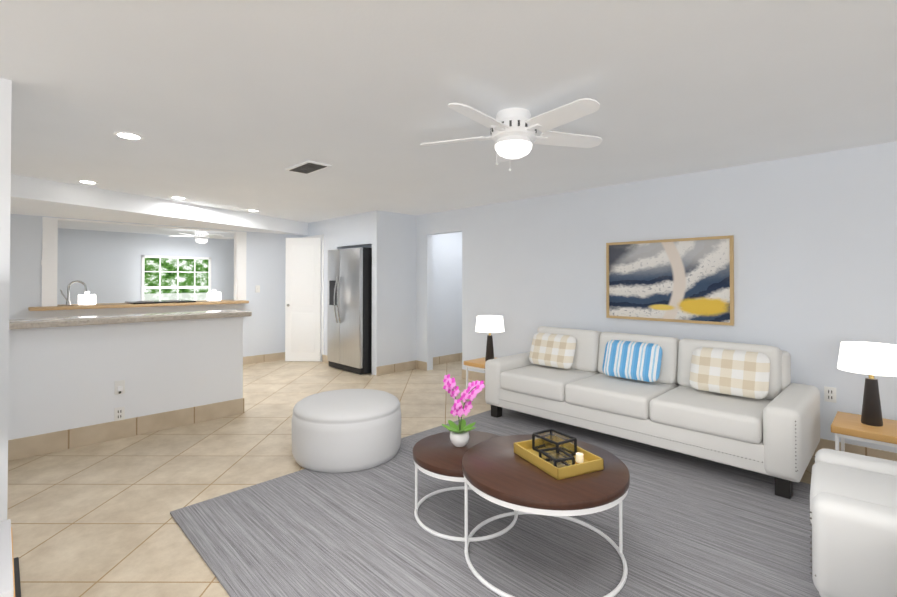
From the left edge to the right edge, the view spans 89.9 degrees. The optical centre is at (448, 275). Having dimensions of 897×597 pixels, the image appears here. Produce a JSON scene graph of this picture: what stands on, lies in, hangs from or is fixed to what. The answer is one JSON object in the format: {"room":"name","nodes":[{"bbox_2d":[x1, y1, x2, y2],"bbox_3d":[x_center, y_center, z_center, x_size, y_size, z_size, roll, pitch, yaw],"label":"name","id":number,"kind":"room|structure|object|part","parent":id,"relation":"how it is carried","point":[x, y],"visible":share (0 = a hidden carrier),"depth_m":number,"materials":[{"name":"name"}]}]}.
{"room":"living room","nodes":[
{"label":"living room","id":0,"kind":"room"},
{"bbox_2d":[0,78,11,520],"bbox_3d":[-4.504,0.197,1.192,4.760,2.370,1.780,1,-1,-45],"label":"wall","id":1,"kind":"structure","parent":0,"point":[5,136],"depth_m":2.23,"materials":[{"name":"white paint"}]},
{"bbox_2d":[9,214,55,319],"bbox_3d":[-6.834,0.224,3.854,5.220,2.370,0.120,1,-1,-45],"label":"wall","id":2,"kind":"structure","parent":0,"point":[25,262],"depth_m":5.46,"materials":[{"name":"paint"}]},
{"bbox_2d":[41,217,246,306],"bbox_3d":[-4.197,-0.159,6.461,2.470,1.110,0.155,1,-1,-45],"label":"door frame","id":3,"kind":"structure","parent":2,"relation":"attached to","point":[49,261],"depth_m":5.66,"materials":[{"name":"white"}]},
{"bbox_2d":[8,317,242,439],"bbox_3d":[-2.781,0.912,4.059,1.740,1.000,0.140,1,-1,-45],"label":"wall","id":4,"kind":"structure","parent":0,"point":[63,378],"depth_m":3.88,"materials":[{"name":"white paint"}]},
{"bbox_2d":[114,406,124,420],"bbox_3d":[-2.845,1.200,3.887,0.072,0.116,0.008,1,-1,-45],"label":"outlet","id":5,"kind":"object","parent":4,"relation":"attached to","point":[119,413],"visible":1,"depth_m":3.88,"materials":[{"name":"white plastic"}]},
{"bbox_2d":[115,380,124,394],"bbox_3d":[-2.838,0.970,3.881,0.072,0.116,0.030,1,-1,-45],"label":"outlet","id":6,"kind":"object","parent":4,"relation":"attached to","point":[120,387],"visible":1,"depth_m":3.88,"materials":[{"name":"white plastic"}]},
{"bbox_2d":[9,310,251,329],"bbox_3d":[-2.806,0.390,4.125,1.790,0.045,0.460,1,-1,-45],"label":"countertop","id":7,"kind":"structure","parent":4,"relation":"on","point":[67,321],"depth_m":3.88,"materials":[{"name":"stone"}]},
{"bbox_2d":[57,228,233,304],"bbox_3d":[-6.902,0.282,9.433,13.000,2.370,0.120,1,-1,-45],"label":"wall","id":8,"kind":"structure","parent":0,"point":[104,266],"depth_m":9.37,"materials":[{"name":"paint"}]},
{"bbox_2d":[141,255,210,300],"bbox_3d":[-6.095,0.289,10.124,1.460,1.430,0.100,1,-1,-45],"label":"window","id":9,"kind":"structure","parent":8,"relation":"in","point":[160,287],"depth_m":10.08,"materials":[{"name":"white wood"}]},
{"bbox_2d":[56,217,234,230],"bbox_3d":[-4.206,-0.824,6.484,2.200,0.220,0.120,1,-1,-45],"label":"wall","id":10,"kind":"structure","parent":0,"point":[145,224],"depth_m":6.29,"materials":[{"name":"paint"}]},
{"bbox_2d":[55,300,236,317],"bbox_3d":[-4.206,0.916,6.466,2.200,1.040,0.120,1,-1,-45],"label":"wall","id":11,"kind":"structure","parent":0,"point":[113,311],"depth_m":6.28,"materials":[{"name":"paint"}]},
{"bbox_2d":[28,300,248,310],"bbox_3d":[-4.280,0.416,6.439,2.550,0.040,0.620,1,-1,-45],"label":"countertop","id":12,"kind":"structure","parent":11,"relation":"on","point":[100,306],"depth_m":6.03,"materials":[{"name":"brown wood"}]},
{"bbox_2d":[60,280,86,304],"bbox_3d":[-4.960,0.229,5.947,0.275,0.322,0.050,1,-1,-45],"label":"faucet","id":13,"kind":"object","parent":12,"relation":"on","point":[68,302],"visible":0.98,"depth_m":5.90,"materials":[{"name":"silver metal"}]},
{"bbox_2d":[78,291,95,304],"bbox_3d":[-4.900,0.304,6.092,0.180,0.175,0.100,1,-1,-45],"label":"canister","id":14,"kind":"object","parent":12,"relation":"on","point":[86,298],"visible":0.96,"depth_m":6.06,"materials":[{"name":"white ceramic"}]},
{"bbox_2d":[125,300,195,303],"bbox_3d":[-4.188,0.384,6.546,0.770,0.024,0.560,1,-1,-45],"label":"cooktop","id":15,"kind":"object","parent":12,"relation":"on","point":[158,301],"visible":1,"depth_m":6.43,"materials":[{"name":"black glass"}]},
{"bbox_2d":[207,289,220,300],"bbox_3d":[-3.766,0.316,7.221,0.180,0.175,0.100,1,-1,-45],"label":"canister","id":16,"kind":"object","parent":12,"relation":"on","point":[213,296],"visible":1,"depth_m":7.18,"materials":[{"name":"white ceramic"}]},
{"bbox_2d":[237,231,303,356],"bbox_3d":[-2.980,0.264,7.686,1.250,2.370,0.133,1,-1,-45],"label":"wall","id":17,"kind":"structure","parent":0,"point":[263,328],"depth_m":7.52,"materials":[{"name":"paint"}]},
{"bbox_3d":[-3.153,0.226,7.428,0.072,0.116,0.012,1,-1,-45],"label":"light switch in the kitchen","id":18,"kind":"part","parent":17,"relation":"part of","materials":[{"name":"white plastic"}]},
{"bbox_2d":[304,211,371,354],"bbox_3d":[-1.808,0.260,7.310,0.120,2.370,2.080,1,-1,-45],"label":"wall","id":19,"kind":"structure","parent":0,"point":[354,230],"depth_m":7.19,"materials":[{"name":"paint"}]},
{"bbox_2d":[285,238,320,360],"bbox_3d":[-2.432,0.403,7.518,0.590,2.064,0.143,0,-1,2],"label":"pantry door","id":20,"kind":"structure","parent":19,"relation":"in","point":[303,301],"depth_m":7.50,"materials":[{"name":"white wood"}]},
{"bbox_2d":[303,234,323,361],"bbox_3d":[-2.334,0.385,7.744,0.012,2.130,0.700,1,-1,-45],"label":"door frame","id":21,"kind":"structure","parent":19,"relation":"attached to","point":[322,291],"depth_m":7.51,"materials":[{"name":"white wood"}]},
{"bbox_2d":[344,245,371,248],"bbox_3d":[-1.521,0.263,7.554,0.630,2.370,0.120,1,-1,-45],"label":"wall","id":22,"kind":"structure","parent":0,"point":[368,246],"depth_m":7.52,"materials":[{"name":"paint"}]},
{"bbox_2d":[7,359,815,596],"bbox_3d":[-2.095,1.467,4.597,13.000,0.100,18.500,1,-1,-45],"label":"floor","id":23,"kind":"structure","parent":0,"point":[94,520],"depth_m":3.07,"materials":[{"name":"tile"}]},
{"bbox_2d":[0,519,14,596],"bbox_3d":[-1.785,1.131,1.075,1.068,0.500,0.539,1,-1,-45],"label":"tv console","id":24,"kind":"object","parent":23,"relation":"on","point":[7,584],"visible":1,"depth_m":1.39,"materials":[{"name":"white wood"}]},
{"bbox_2d":[14,557,20,596],"bbox_3d":[-1.760,0.691,1.578,0.400,1.390,1.420,1,-1,-45],"label":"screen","id":25,"kind":"object","parent":24,"relation":"on","point":[17,578],"visible":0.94,"depth_m":2.04,"materials":[{"name":"black"}]},
{"bbox_2d":[292,389,400,472],"bbox_3d":[-0.795,1.189,3.551,0.840,0.435,0.840,1,-1,-45],"label":"pouf ottoman","id":26,"kind":"object","parent":23,"relation":"on","point":[343,430],"visible":1,"depth_m":3.22,"materials":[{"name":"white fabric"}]},
{"bbox_2d":[327,247,371,373],"bbox_3d":[-1.371,0.514,6.967,0.763,1.825,0.900,1,-1,-45],"label":"fridge","id":27,"kind":"object","parent":23,"relation":"on","point":[349,333],"visible":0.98,"depth_m":6.60,"materials":[{"name":"silver metal"}]},
{"bbox_2d":[8,352,896,460],"bbox_3d":[-2.080,1.322,2.849,10.550,0.155,16.000,1,-1,-45],"label":"baseboard tiles","id":28,"kind":"structure","parent":23,"relation":"on","point":[25,447],"depth_m":3.95,"materials":[{"name":"beige tile"}]},
{"bbox_2d":[464,357,494,389],"bbox_3d":[0.501,1.217,5.282,0.460,0.415,0.460,1,-1,-45],"label":"side table","id":29,"kind":"object","parent":23,"relation":"on","point":[479,363],"visible":0.17,"depth_m":5.24,"materials":[{"name":"brown wood"}]},
{"bbox_2d":[475,315,503,360],"bbox_3d":[0.487,0.746,5.301,0.344,0.525,0.344,1,-1,-45],"label":"lamp","id":30,"kind":"object","parent":29,"relation":"on","point":[489,324],"visible":0.88,"depth_m":5.19,"materials":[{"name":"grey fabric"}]},
{"bbox_2d":[170,408,820,596],"bbox_3d":[0.893,1.388,2.302,3.110,0.012,4.030,1,-1,-45],"label":"rug","id":31,"kind":"object","parent":23,"relation":"on","point":[693,526],"visible":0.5,"depth_m":2.39,"materials":[{"name":"grey fabric"}]},
{"bbox_2d":[413,431,517,541],"bbox_3d":[0.101,1.197,2.624,0.620,0.375,0.620,1,-1,-45],"label":"coffee table","id":32,"kind":"object","parent":31,"relation":"on","point":[439,455],"visible":0.65,"depth_m":2.52,"materials":[{"name":"brown wood"}]},
{"bbox_2d":[442,374,484,446],"bbox_3d":[0.064,0.811,2.676,0.208,0.397,0.326,1,-1,-45],"label":"orchid","id":33,"kind":"object","parent":32,"relation":"on","point":[459,435],"visible":1,"depth_m":2.66,"materials":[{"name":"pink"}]},
{"bbox_2d":[462,434,629,596],"bbox_3d":[0.468,1.153,2.227,0.800,0.455,0.800,1,-1,-45],"label":"coffee table","id":34,"kind":"object","parent":31,"relation":"on","point":[498,471],"visible":0.92,"depth_m":2.03,"materials":[{"name":"brown wood"}]},
{"bbox_2d":[514,429,603,479],"bbox_3d":[0.539,0.878,2.244,0.270,0.094,0.360,0,-1,-25],"label":"tray","id":35,"kind":"object","parent":34,"relation":"on","point":[556,457],"visible":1,"depth_m":2.21,"materials":[{"name":"gold metal"}]},
{"bbox_2d":[575,452,583,463],"bbox_3d":[0.636,0.890,2.179,0.042,0.050,0.042,0,-1,-25],"label":"candle","id":36,"kind":"object","parent":35,"relation":"on","point":[579,456],"depth_m":2.16,"materials":[{"name":"beige wax"}]},
{"bbox_2d":[484,326,819,498],"bbox_3d":[1.585,0.966,3.950,1.010,0.864,2.520,1,-1,-45],"label":"sofa","id":37,"kind":"object","parent":31,"relation":"on","point":[751,407],"visible":1,"depth_m":3.46,"materials":[{"name":"white"}]},
{"bbox_2d":[810,449,896,596],"bbox_3d":[1.993,0.944,1.778,0.870,0.864,0.780,0,-1,40],"label":"armchair","id":38,"kind":"object","parent":31,"relation":"on","point":[853,509],"visible":1,"depth_m":1.72,"materials":[{"name":"white leather"}]},
{"bbox_2d":[831,411,896,451],"bbox_3d":[2.831,1.193,2.945,0.460,0.415,0.460,1,-1,-45],"label":"side table","id":39,"kind":"object","parent":23,"relation":"on","point":[844,425],"visible":0.83,"depth_m":2.91,"materials":[{"name":"brown wood"}]},
{"bbox_2d":[837,341,896,426],"bbox_3d":[2.803,0.722,2.978,0.344,0.525,0.344,1,-1,-45],"label":"lamp","id":40,"kind":"object","parent":39,"relation":"on","point":[871,359],"visible":1,"depth_m":2.93,"materials":[{"name":"black metal"},{"name":"white fabric"},{"name":"brass"}]},
{"bbox_2d":[372,210,461,374],"bbox_3d":[0.184,0.264,7.742,3.550,2.370,0.120,1,-1,-45],"label":"wall","id":41,"kind":"structure","parent":0,"point":[393,288],"depth_m":6.82,"materials":[{"name":"paint"}]},
{"bbox_2d":[416,214,432,370],"bbox_3d":[-0.793,0.261,7.355,0.120,2.370,1.450,1,-1,-45],"label":"wall","id":42,"kind":"structure","parent":0,"point":[424,296],"depth_m":6.87,"materials":[{"name":"paint"}]},
{"bbox_2d":[427,209,461,234],"bbox_3d":[-0.023,-0.777,6.593,0.120,0.310,0.730,1,-1,-45],"label":"wall","id":43,"kind":"structure","parent":0,"point":[445,222],"depth_m":6.54,"materials":[{"name":"paint"}]},
{"bbox_2d":[0,0,896,238],"bbox_3d":[-2.095,-1.118,4.624,13.000,0.330,18.500,1,-1,-45],"label":"ceiling","id":44,"kind":"structure","parent":0,"point":[238,105],"depth_m":2.39,"materials":[{"name":"paint"}]},
{"bbox_2d":[77,180,97,183],"bbox_3d":[-3.672,-0.949,4.576,0.170,0.008,0.170,1,-1,-45],"label":"recessed light","id":45,"kind":"object","parent":44,"relation":"in","point":[87,181],"visible":0.92,"depth_m":4.56,"materials":[{"name":"white"}]},
{"bbox_2d":[114,131,143,139],"bbox_3d":[-2.210,-0.964,3.109,0.170,0.008,0.170,1,-1,-45],"label":"recessed light","id":46,"kind":"object","parent":44,"relation":"in","point":[128,135],"visible":0.92,"depth_m":3.09,"materials":[{"name":"white"}]},
{"bbox_2d":[10,174,307,235],"bbox_3d":[-3.423,-0.834,5.989,4.050,0.210,1.688,1,-1,-45],"label":"soffit","id":47,"kind":"structure","parent":44,"relation":"attached to","point":[36,197],"depth_m":5.38,"materials":[{"name":"paint"}]},
{"bbox_2d":[171,196,186,198],"bbox_3d":[-3.273,-0.940,5.450,0.170,0.008,0.170,1,-1,-45],"label":"recessed light","id":48,"kind":"object","parent":44,"relation":"in","point":[176,197],"visible":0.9,"depth_m":5.42,"materials":[{"name":"white"}]},
{"bbox_2d":[169,230,232,242],"bbox_3d":[-4.958,-0.720,9.116,1.116,0.373,1.156,1,-1,-45],"label":"ceiling fan","id":49,"kind":"object","parent":44,"relation":"hanging from","point":[201,234],"depth_m":8.98,"materials":[{"name":"white"}]},
{"bbox_3d":[-4.987,-0.682,9.079,0.224,0.080,0.224,1,-1,-45],"label":"ceiling fan light bowl","id":50,"kind":"part","parent":49,"relation":"part of","materials":[{"name":"white glass"}]},
{"bbox_2d":[285,160,330,173],"bbox_3d":[-1.247,-0.951,3.984,0.220,0.017,0.420,1,-1,-45],"label":"ceiling vent","id":51,"kind":"object","parent":44,"relation":"in","point":[307,167],"visible":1,"depth_m":3.94,"materials":[{"name":"white metal"}]},
{"bbox_2d":[420,98,601,170],"bbox_3d":[0.384,-0.786,2.670,1.137,0.373,1.147,1,-1,-45],"label":"ceiling fan","id":52,"kind":"object","parent":44,"relation":"hanging from","point":[513,124],"depth_m":2.60,"materials":[{"name":"white plastic"}]},
{"bbox_3d":[0.391,-0.747,2.707,0.224,0.080,0.224,1,-1,-45],"label":"ceiling fan light bowl","id":53,"kind":"part","parent":52,"relation":"part of","materials":[{"name":"white glass"}]},
{"bbox_2d":[462,141,896,452],"bbox_3d":[3.348,0.218,3.201,0.120,2.370,8.820,1,-1,-45],"label":"wall","id":54,"kind":"structure","parent":0,"point":[815,260],"depth_m":3.88,"materials":[{"name":"paint"}]},
{"bbox_2d":[606,235,733,325],"bbox_3d":[2.088,0.050,4.348,0.035,0.790,1.160,1,-1,-45],"label":"painting","id":55,"kind":"object","parent":54,"relation":"attached to","point":[686,280],"visible":0.98,"depth_m":4.29,"materials":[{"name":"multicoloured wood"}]},
{"bbox_2d":[824,386,835,402],"bbox_3d":[2.963,0.926,3.488,0.008,0.116,0.072,1,-1,-45],"label":"outlet","id":56,"kind":"object","parent":54,"relation":"attached to","point":[829,394],"visible":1,"depth_m":3.49,"materials":[{"name":"white plastic"}]},
{"label":"outside","id":57,"kind":"structure","parent":0,"visible":0},
{"bbox_2d":[144,258,207,300],"bbox_3d":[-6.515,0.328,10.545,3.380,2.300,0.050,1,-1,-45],"label":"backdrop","id":58,"kind":"structure","parent":57,"point":[168,278],"depth_m":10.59,"materials":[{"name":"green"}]}
]}

